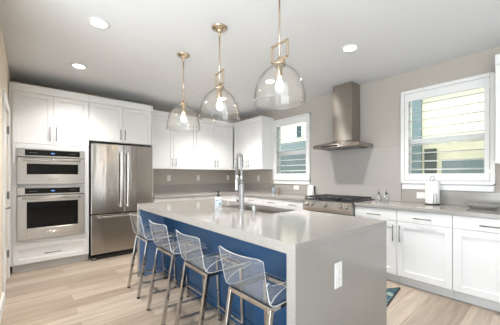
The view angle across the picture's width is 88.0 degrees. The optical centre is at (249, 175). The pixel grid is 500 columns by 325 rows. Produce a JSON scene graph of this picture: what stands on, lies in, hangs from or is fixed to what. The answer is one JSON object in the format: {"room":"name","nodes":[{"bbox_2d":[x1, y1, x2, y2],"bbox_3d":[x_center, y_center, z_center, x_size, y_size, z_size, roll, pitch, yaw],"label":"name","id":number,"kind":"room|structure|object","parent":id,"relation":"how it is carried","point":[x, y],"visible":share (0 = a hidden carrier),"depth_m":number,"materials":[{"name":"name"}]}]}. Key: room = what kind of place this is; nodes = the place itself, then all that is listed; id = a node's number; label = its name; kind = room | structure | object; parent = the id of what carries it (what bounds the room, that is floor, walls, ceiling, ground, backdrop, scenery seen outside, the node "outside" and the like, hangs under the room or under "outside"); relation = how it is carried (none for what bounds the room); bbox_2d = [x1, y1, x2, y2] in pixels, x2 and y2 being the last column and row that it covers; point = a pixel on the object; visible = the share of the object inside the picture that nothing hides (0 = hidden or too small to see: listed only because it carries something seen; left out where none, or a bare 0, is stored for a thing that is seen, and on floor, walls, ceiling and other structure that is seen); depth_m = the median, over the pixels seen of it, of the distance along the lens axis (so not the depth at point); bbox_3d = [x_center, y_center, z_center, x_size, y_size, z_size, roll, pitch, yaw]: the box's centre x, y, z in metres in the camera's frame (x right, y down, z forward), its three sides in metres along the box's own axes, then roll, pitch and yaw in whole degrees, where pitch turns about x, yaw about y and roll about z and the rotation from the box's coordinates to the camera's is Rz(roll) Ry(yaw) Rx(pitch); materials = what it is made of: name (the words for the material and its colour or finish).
{"room":"kitchen","nodes":[
{"label":"kitchen","id":0,"kind":"room"},
{"bbox_2d":[0,24,10,300],"bbox_3d":[-4.472,-0.068,1.086,4.995,2.671,2.750,0,0,-40],"label":"wall","id":1,"kind":"structure","parent":0,"point":[5,78],"depth_m":2.48,"materials":[{"name":"beige paint"}]},
{"bbox_2d":[0,292,3,322],"bbox_3d":[-2.057,1.210,2.113,0.014,0.115,1.185,0,0,-40],"label":"baseboard","id":2,"kind":"structure","parent":1,"relation":"attached to","point":[2,296],"depth_m":2.40,"materials":[{"name":"white paint"}]},
{"bbox_2d":[2,90,9,303],"bbox_3d":[-2.735,0.208,2.912,0.018,2.120,0.910,0,0,-40],"label":"trim","id":3,"kind":"structure","parent":1,"relation":"attached to","point":[5,103],"depth_m":2.57,"materials":[{"name":"white paint"}]},
{"bbox_2d":[5,110,10,283],"bbox_3d":[-2.744,0.246,2.914,0.096,2.019,0.749,0,0,-40],"label":"door","id":4,"kind":"structure","parent":1,"relation":"in","point":[6,126],"depth_m":3.09,"materials":[{"name":"white paint"}]},
{"bbox_2d":[11,79,235,192],"bbox_3d":[-2.008,-0.068,5.086,4.253,2.671,0.150,0,0,-40],"label":"wall","id":5,"kind":"structure","parent":0,"point":[178,176],"depth_m":5.51,"materials":[{"name":"beige paint"}]},
{"bbox_2d":[89,95,150,146],"bbox_3d":[-2.230,-0.867,4.378,0.924,0.679,0.633,0,0,-40],"label":"upper cabinet","id":6,"kind":"object","parent":5,"relation":"attached to","point":[111,121],"visible":0.98,"depth_m":4.14,"materials":[{"name":"white paint"}]},
{"bbox_2d":[153,110,195,169],"bbox_3d":[-1.568,-0.670,5.105,0.968,1.072,0.383,0,0,-40],"label":"upper cabinet","id":7,"kind":"object","parent":5,"relation":"attached to","point":[174,146],"visible":0.82,"depth_m":4.99,"materials":[{"name":"white paint"}]},
{"bbox_2d":[190,117,233,169],"bbox_3d":[-0.834,-0.670,5.729,0.950,1.072,0.383,0,0,-40],"label":"upper cabinet","id":8,"kind":"object","parent":5,"relation":"attached to","point":[214,138],"visible":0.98,"depth_m":5.57,"materials":[{"name":"white paint"}]},
{"bbox_2d":[0,0,499,118],"bbox_3d":[-0.778,-1.478,0.027,9.250,0.150,9.450,0,0,-40],"label":"ceiling","id":9,"kind":"structure","parent":0,"point":[136,58],"depth_m":2.77,"materials":[{"name":"white paint"}]},
{"bbox_2d":[70,63,86,68],"bbox_3d":[-2.186,-1.399,3.311,0.184,0.008,0.184,0,0,-40],"label":"recessed light","id":10,"kind":"object","parent":9,"relation":"in","point":[75,65],"visible":1,"depth_m":3.31,"materials":[{"name":"white paint"}]},
{"bbox_2d":[87,17,109,28],"bbox_3d":[-1.387,-1.399,2.379,0.184,0.008,0.184,0,0,-40],"label":"recessed light","id":11,"kind":"object","parent":9,"relation":"in","point":[96,22],"visible":1,"depth_m":2.37,"materials":[{"name":"white paint"}]},
{"bbox_2d":[166,52,199,127],"bbox_3d":[-0.772,-0.970,3.006,0.384,0.866,0.384,0,0,-16],"label":"pendant lamp","id":12,"kind":"object","parent":9,"relation":"hanging from","point":[183,55],"visible":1,"depth_m":2.99,"materials":[{"name":"gold metal"}]},
{"bbox_2d":[179,100,187,112],"bbox_3d":[-0.772,-0.802,3.006,0.096,0.140,0.096,0,0,-16],"label":"socket","id":13,"kind":"object","parent":12,"relation":"attached to","point":[183,103],"depth_m":2.99,"materials":[{"name":"gold metal"}]},
{"bbox_2d":[199,23,239,121],"bbox_3d":[-0.288,-0.970,2.453,0.384,0.866,0.384,0,0,-32],"label":"pendant lamp","id":14,"kind":"object","parent":9,"relation":"hanging from","point":[219,28],"visible":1,"depth_m":2.43,"materials":[{"name":"gold metal"}]},
{"bbox_2d":[215,83,224,97],"bbox_3d":[-0.288,-0.802,2.453,0.096,0.140,0.096,0,0,-32],"label":"socket","id":15,"kind":"object","parent":14,"relation":"attached to","point":[219,88],"depth_m":2.43,"materials":[{"name":"gold metal"}]},
{"bbox_2d":[264,79,275,83],"bbox_3d":[0.296,-1.399,3.849,0.184,0.008,0.184,0,0,-40],"label":"recessed light","id":16,"kind":"object","parent":9,"relation":"in","point":[268,81],"visible":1,"depth_m":3.84,"materials":[{"name":"white paint"}]},
{"bbox_2d":[254,0,305,106],"bbox_3d":[0.219,-0.970,1.919,0.384,0.866,0.384,0,0,-40],"label":"pendant lamp","id":17,"kind":"object","parent":9,"relation":"hanging from","point":[279,63],"visible":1,"depth_m":1.90,"materials":[{"name":"gold metal"}]},
{"bbox_2d":[273,57,285,76],"bbox_3d":[0.219,-0.802,1.919,0.096,0.140,0.096,0,0,-40],"label":"socket","id":18,"kind":"object","parent":17,"relation":"attached to","point":[279,63],"depth_m":1.90,"materials":[{"name":"metal"}]},
{"bbox_2d":[341,44,358,51],"bbox_3d":[1.096,-1.399,2.844,0.184,0.008,0.184,0,0,-40],"label":"recessed light","id":19,"kind":"object","parent":9,"relation":"in","point":[350,47],"visible":1,"depth_m":2.84,"materials":[{"name":"white paint"}]},
{"bbox_2d":[0,252,499,324],"bbox_3d":[-0.778,1.328,0.027,9.250,0.120,9.450,0,0,-40],"label":"floor","id":20,"kind":"structure","parent":0,"point":[85,292],"depth_m":2.59,"materials":[{"name":"brown wood"}]},
{"bbox_2d":[9,82,88,272],"bbox_3d":[-2.916,0.031,3.794,0.874,2.474,0.633,0,0,-40],"label":"tall cabinet","id":21,"kind":"object","parent":20,"relation":"on","point":[40,117],"visible":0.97,"depth_m":3.55,"materials":[{"name":"white paint"}]},
{"bbox_2d":[17,186,84,240],"bbox_3d":[-2.866,0.496,3.751,0.739,0.688,0.611,0,0,-40],"label":"wall oven","id":22,"kind":"object","parent":21,"relation":"in","point":[42,212],"visible":1,"depth_m":3.54,"materials":[{"name":"silver metal"}]},
{"bbox_2d":[17,148,84,184],"bbox_3d":[-2.866,-0.122,3.751,0.739,0.474,0.611,0,0,-40],"label":"speed oven","id":23,"kind":"object","parent":21,"relation":"in","point":[34,166],"visible":1,"depth_m":3.54,"materials":[{"name":"silver metal"}]},
{"bbox_2d":[88,143,151,260],"bbox_3d":[-2.187,0.390,4.338,0.905,1.757,0.678,0,0,-40],"label":"refrigerator","id":24,"kind":"object","parent":20,"relation":"on","point":[120,176],"visible":0.75,"depth_m":4.04,"materials":[{"name":"silver metal"}]},
{"bbox_2d":[146,106,152,202],"bbox_3d":[-1.877,0.031,4.699,0.022,2.474,0.600,0,0,-40],"label":"end panel","id":25,"kind":"object","parent":20,"relation":"on","point":[151,145],"visible":0.22,"depth_m":4.47,"materials":[{"name":"white paint"}]},
{"bbox_2d":[127,213,177,298],"bbox_3d":[-1.112,0.842,2.943,0.445,0.852,0.386,0,0,-40],"label":"bar stool","id":26,"kind":"object","parent":20,"relation":"on","point":[138,235],"visible":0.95,"depth_m":2.93,"materials":[{"name":"grey metal"}]},
{"bbox_2d":[153,197,193,202],"bbox_3d":[-1.549,0.832,4.931,0.770,0.872,0.673,0,0,-40],"label":"base cabinet","id":27,"kind":"object","parent":20,"relation":"on","point":[177,198],"visible":0.03,"depth_m":4.67,"materials":[{"name":"white paint"}]},
{"bbox_2d":[147,220,206,324],"bbox_3d":[-0.694,0.842,2.453,0.445,0.852,0.386,0,0,-42],"label":"bar stool","id":28,"kind":"object","parent":20,"relation":"on","point":[186,243],"visible":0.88,"depth_m":2.44,"materials":[{"name":"silver metal"}]},
{"bbox_2d":[175,229,245,324],"bbox_3d":[-0.319,0.842,2.011,0.445,0.852,0.386,0,0,-39],"label":"bar stool","id":29,"kind":"object","parent":20,"relation":"on","point":[188,263],"visible":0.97,"depth_m":2.02,"materials":[{"name":"silver metal"}]},
{"bbox_2d":[194,194,230,200],"bbox_3d":[-0.919,0.832,5.466,0.879,0.872,0.673,0,0,-40],"label":"base cabinet","id":30,"kind":"object","parent":20,"relation":"on","point":[224,197],"visible":0.08,"depth_m":5.24,"materials":[{"name":"white paint"}]},
{"bbox_2d":[231,194,262,204],"bbox_3d":[0.136,0.832,5.329,0.664,0.872,0.968,0,0,-40],"label":"base cabinet","id":31,"kind":"object","parent":20,"relation":"on","point":[247,199],"visible":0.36,"depth_m":5.02,"materials":[{"name":"white paint"}]},
{"bbox_2d":[153,190,311,200],"bbox_3d":[-0.359,0.373,4.681,2.263,0.040,2.601,0,0,-40],"label":"countertop","id":32,"kind":"structure","parent":31,"relation":"on","point":[298,197],"depth_m":4.89,"materials":[{"name":"beige stone"}]},
{"bbox_2d":[307,185,314,195],"bbox_3d":[1.065,0.259,4.536,0.116,0.189,0.116,0,0,-40],"label":"canister","id":33,"kind":"object","parent":32,"relation":"on","point":[311,188],"visible":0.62,"depth_m":4.49,"materials":[{"name":"white plastic"}]},
{"bbox_2d":[218,246,286,324],"bbox_3d":[0.079,0.842,1.544,0.445,0.852,0.386,0,0,-41],"label":"bar stool","id":34,"kind":"object","parent":20,"relation":"on","point":[269,309],"visible":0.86,"depth_m":1.57,"materials":[{"name":"silver plastic"}]},
{"bbox_2d":[137,199,386,324],"bbox_3d":[-0.172,0.772,2.670,1.121,0.991,2.569,0,0,-40],"label":"kitchen island","id":35,"kind":"object","parent":20,"relation":"on","point":[302,248],"depth_m":1.91,"materials":[{"name":"beige stone"}]},
{"bbox_2d":[137,199,386,253],"bbox_3d":[-0.176,0.383,2.667,1.112,0.060,2.569,0,0,-40],"label":"island countertop","id":36,"kind":"structure","parent":35,"relation":"on","point":[294,230],"depth_m":1.97,"materials":[{"name":"beige stone"}]},
{"bbox_2d":[215,191,221,207],"bbox_3d":[-0.355,0.263,2.902,0.082,0.180,0.082,0,0,-40],"label":"soap bottle","id":37,"kind":"object","parent":36,"relation":"on","point":[218,200],"visible":1,"depth_m":2.87,"materials":[{"name":"white plastic"}]},
{"bbox_2d":[235,153,244,210],"bbox_3d":[-0.102,0.058,2.635,0.068,0.590,0.124,0,0,-40],"label":"faucet","id":38,"kind":"object","parent":36,"relation":"on","point":[240,188],"visible":1,"depth_m":2.60,"materials":[{"name":"silver metal"}]},
{"bbox_2d":[236,207,281,213],"bbox_3d":[0.073,0.498,2.839,0.402,0.210,0.842,0,0,-40],"label":"sink","id":39,"kind":"object","parent":36,"relation":"in","point":[245,208],"visible":0.02,"depth_m":3.05,"materials":[{"name":"metal"}]},
{"bbox_2d":[335,261,341,288],"bbox_3d":[0.542,0.607,1.585,0.082,0.156,0.008,0,0,-40],"label":"wall outlet","id":40,"kind":"object","parent":35,"relation":"attached to","point":[338,266],"visible":1,"depth_m":1.58,"materials":[{"name":"white plastic"}]},
{"bbox_2d":[262,197,281,206],"bbox_3d":[0.609,0.832,4.773,0.664,0.872,0.488,0,0,-40],"label":"base cabinet","id":41,"kind":"object","parent":20,"relation":"on","point":[275,202],"visible":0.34,"depth_m":4.57,"materials":[{"name":"white paint"}]},
{"bbox_2d":[282,199,304,209],"bbox_3d":[0.929,0.832,4.397,0.664,0.872,0.495,0,0,-40],"label":"base cabinet","id":42,"kind":"object","parent":20,"relation":"on","point":[293,204],"visible":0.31,"depth_m":4.22,"materials":[{"name":"white paint"}]},
{"bbox_2d":[303,194,374,215],"bbox_3d":[1.309,0.787,3.872,0.729,0.962,0.778,0,0,-40],"label":"gas range","id":43,"kind":"object","parent":20,"relation":"on","point":[323,203],"visible":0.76,"depth_m":3.65,"materials":[{"name":"silver metal"}]},
{"bbox_2d":[327,195,345,196],"bbox_3d":[1.304,0.301,3.869,0.240,0.010,0.225,0,0,-40],"label":"griddle plate","id":44,"kind":"object","parent":43,"relation":"on","point":[327,195],"visible":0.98,"depth_m":3.89,"materials":[{"name":"black metal"}]},
{"bbox_2d":[304,197,374,202],"bbox_3d":[1.331,0.338,3.891,0.670,0.030,0.778,0,0,-40],"label":"cooktop","id":45,"kind":"object","parent":43,"relation":"in","point":[314,199],"depth_m":3.67,"materials":[{"name":"black metal"}]},
{"bbox_2d":[355,206,398,282],"bbox_3d":[1.770,0.832,3.409,0.664,0.872,0.513,0,0,-40],"label":"base cabinet","id":46,"kind":"object","parent":20,"relation":"on","point":[390,215],"visible":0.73,"depth_m":3.09,"materials":[{"name":"white paint"}]},
{"bbox_2d":[387,287,399,305],"bbox_3d":[1.281,1.261,2.655,0.965,0.012,0.396,0,0,-40],"label":"floor mat","id":47,"kind":"object","parent":20,"relation":"on","point":[391,292],"visible":0.2,"depth_m":2.77,"materials":[{"name":"blue fabric"}]},
{"bbox_2d":[397,210,453,298],"bbox_3d":[2.106,0.832,3.013,0.664,0.872,0.521,0,0,-40],"label":"base cabinet","id":48,"kind":"object","parent":20,"relation":"on","point":[424,239],"visible":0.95,"depth_m":2.81,"materials":[{"name":"white paint"}]},
{"bbox_2d":[453,215,499,311],"bbox_3d":[2.467,0.832,2.590,0.664,0.872,0.588,0,0,-40],"label":"base cabinet","id":49,"kind":"object","parent":20,"relation":"on","point":[476,240],"visible":0.95,"depth_m":2.49,"materials":[{"name":"white paint"}]},
{"bbox_3d":[2.862,0.832,2.125,0.664,0.872,0.628,0,0,-40],"label":"base cabinet","id":50,"kind":"object","parent":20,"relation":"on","visible":0},
{"bbox_2d":[354,200,499,218],"bbox_3d":[2.348,0.373,2.749,0.643,0.040,2.266,0,0,-40],"label":"countertop","id":51,"kind":"structure","parent":50,"relation":"on","point":[398,205],"depth_m":2.88,"materials":[{"name":"beige stone"}]},
{"bbox_2d":[425,176,439,204],"bbox_3d":[2.243,0.176,3.188,0.157,0.353,0.156,0,0,-40],"label":"paper towel holder","id":52,"kind":"object","parent":51,"relation":"on","point":[432,188],"visible":1,"depth_m":3.13,"materials":[{"name":"white paper"}]},
{"bbox_2d":[465,202,499,209],"bbox_3d":[2.487,0.324,2.772,0.300,0.058,0.300,0,0,-40],"label":"glass dish","id":53,"kind":"object","parent":51,"relation":"on","point":[476,207],"visible":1,"depth_m":2.72,"materials":[{"name":"clear glass"}]},
{"bbox_2d":[236,47,499,201],"bbox_3d":[2.685,-0.068,2.973,0.157,2.671,9.450,0,0,-40],"label":"wall","id":54,"kind":"structure","parent":0,"point":[380,100],"depth_m":3.75,"materials":[{"name":"beige paint"}]},
{"bbox_2d":[153,183,307,194],"bbox_3d":[-0.477,0.265,4.822,2.262,0.174,2.235,0,0,-40],"label":"backsplash","id":55,"kind":"structure","parent":54,"relation":"attached to","point":[172,188],"depth_m":5.50,"materials":[{"name":"beige stone"}]},
{"bbox_2d":[233,116,273,169],"bbox_3d":[0.047,-0.670,5.649,0.386,1.072,0.945,0,0,-40],"label":"upper cabinet","id":56,"kind":"object","parent":54,"relation":"attached to","point":[253,137],"visible":0.95,"depth_m":5.38,"materials":[{"name":"white paint"}]},
{"bbox_2d":[277,127,305,173],"bbox_3d":[0.858,-0.555,5.111,0.148,1.139,0.887,0,0,-40],"label":"window","id":57,"kind":"structure","parent":54,"relation":"in","point":[278,128],"depth_m":5.43,"materials":[{"name":"white paint"}]},
{"bbox_2d":[273,113,310,180],"bbox_3d":[0.801,-0.526,5.062,0.084,1.226,0.935,0,0,-40],"label":"window frame","id":58,"kind":"structure","parent":57,"relation":"attached to","point":[306,117],"depth_m":4.96,"materials":[{"name":"white paint"}]},
{"bbox_2d":[274,180,309,184],"bbox_3d":[0.793,0.127,5.055,0.027,0.071,0.911,0,0,-40],"label":"trim","id":59,"kind":"structure","parent":54,"relation":"attached to","point":[275,181],"depth_m":5.04,"materials":[{"name":"white paint"}]},
{"bbox_2d":[313,81,372,150],"bbox_3d":[1.414,-0.908,3.978,0.443,0.987,0.753,0,0,-40],"label":"range hood","id":60,"kind":"object","parent":54,"relation":"attached to","point":[346,96],"visible":1,"depth_m":3.92,"materials":[{"name":"silver metal"}]},
{"bbox_2d":[311,145,400,200],"bbox_3d":[1.591,-0.036,4.125,0.015,0.776,1.497,0,0,-40],"label":"backsplash","id":61,"kind":"structure","parent":54,"relation":"attached to","point":[361,171],"depth_m":4.00,"materials":[{"name":"beige stone"}]},
{"bbox_2d":[409,102,483,173],"bbox_3d":[2.445,-0.540,3.245,0.148,1.169,0.897,0,0,-40],"label":"window","id":62,"kind":"structure","parent":54,"relation":"in","point":[477,135],"depth_m":3.33,"materials":[{"name":"white paint"}]},
{"bbox_2d":[401,71,495,184],"bbox_3d":[2.387,-0.517,3.197,0.084,1.241,0.941,0,0,-40],"label":"window frame","id":63,"kind":"structure","parent":62,"relation":"attached to","point":[486,80],"depth_m":3.09,"materials":[{"name":"white paint"}]},
{"bbox_2d":[402,184,493,191],"bbox_3d":[2.379,0.142,3.191,0.027,0.071,0.917,0,0,-40],"label":"trim","id":64,"kind":"structure","parent":54,"relation":"attached to","point":[480,188],"depth_m":3.07,"materials":[{"name":"white paint"}]},
{"bbox_2d":[401,189,499,207],"bbox_3d":[2.696,0.268,2.825,0.015,0.169,1.910,0,0,-40],"label":"backsplash","id":65,"kind":"structure","parent":54,"relation":"attached to","point":[459,198],"depth_m":3.05,"materials":[{"name":"beige stone"}]},
{"bbox_2d":[417,192,424,198],"bbox_3d":[2.227,0.256,3.358,0.008,0.080,0.120,0,0,-40],"label":"wall outlet","id":66,"kind":"object","parent":65,"relation":"attached to","point":[421,195],"visible":0.78,"depth_m":3.36,"materials":[{"name":"white plastic"}]},
{"bbox_2d":[418,193,424,197],"bbox_3d":[2.225,0.256,3.357,0.003,0.064,0.080,0,0,-40],"label":"receptacle","id":67,"kind":"object","parent":66,"relation":"attached to","point":[420,195],"depth_m":3.36,"materials":[{"name":"grey plastic"}]},
{"bbox_2d":[495,54,499,163],"bbox_3d":[2.868,-0.665,2.332,0.386,1.082,0.935,0,0,-40],"label":"upper cabinet","id":68,"kind":"object","parent":54,"relation":"attached to","point":[497,57],"visible":1,"depth_m":2.57,"materials":[{"name":"white paint"}]},
{"label":"outside","id":69,"kind":"structure","parent":0,"visible":0},
{"bbox_3d":[4.396,1.493,10.304,11.950,0.150,26.000,0,0,-40],"label":"ground","id":70,"kind":"structure","parent":69,"visible":0},
{"bbox_2d":[281,87,483,173],"bbox_3d":[4.349,-1.107,8.623,4.200,5.050,13.900,0,0,-40],"label":"neighbouring house","id":71,"kind":"structure","parent":70,"relation":"on","point":[477,107],"depth_m":6.25,"materials":[{"name":"beige paint"}]},
{"bbox_2d":[442,158,483,172],"bbox_3d":[5.256,0.533,4.471,0.080,1.770,3.200,0,0,-40],"label":"fence","id":72,"kind":"object","parent":70,"relation":"on","point":[460,163],"visible":0.12,"depth_m":5.37,"materials":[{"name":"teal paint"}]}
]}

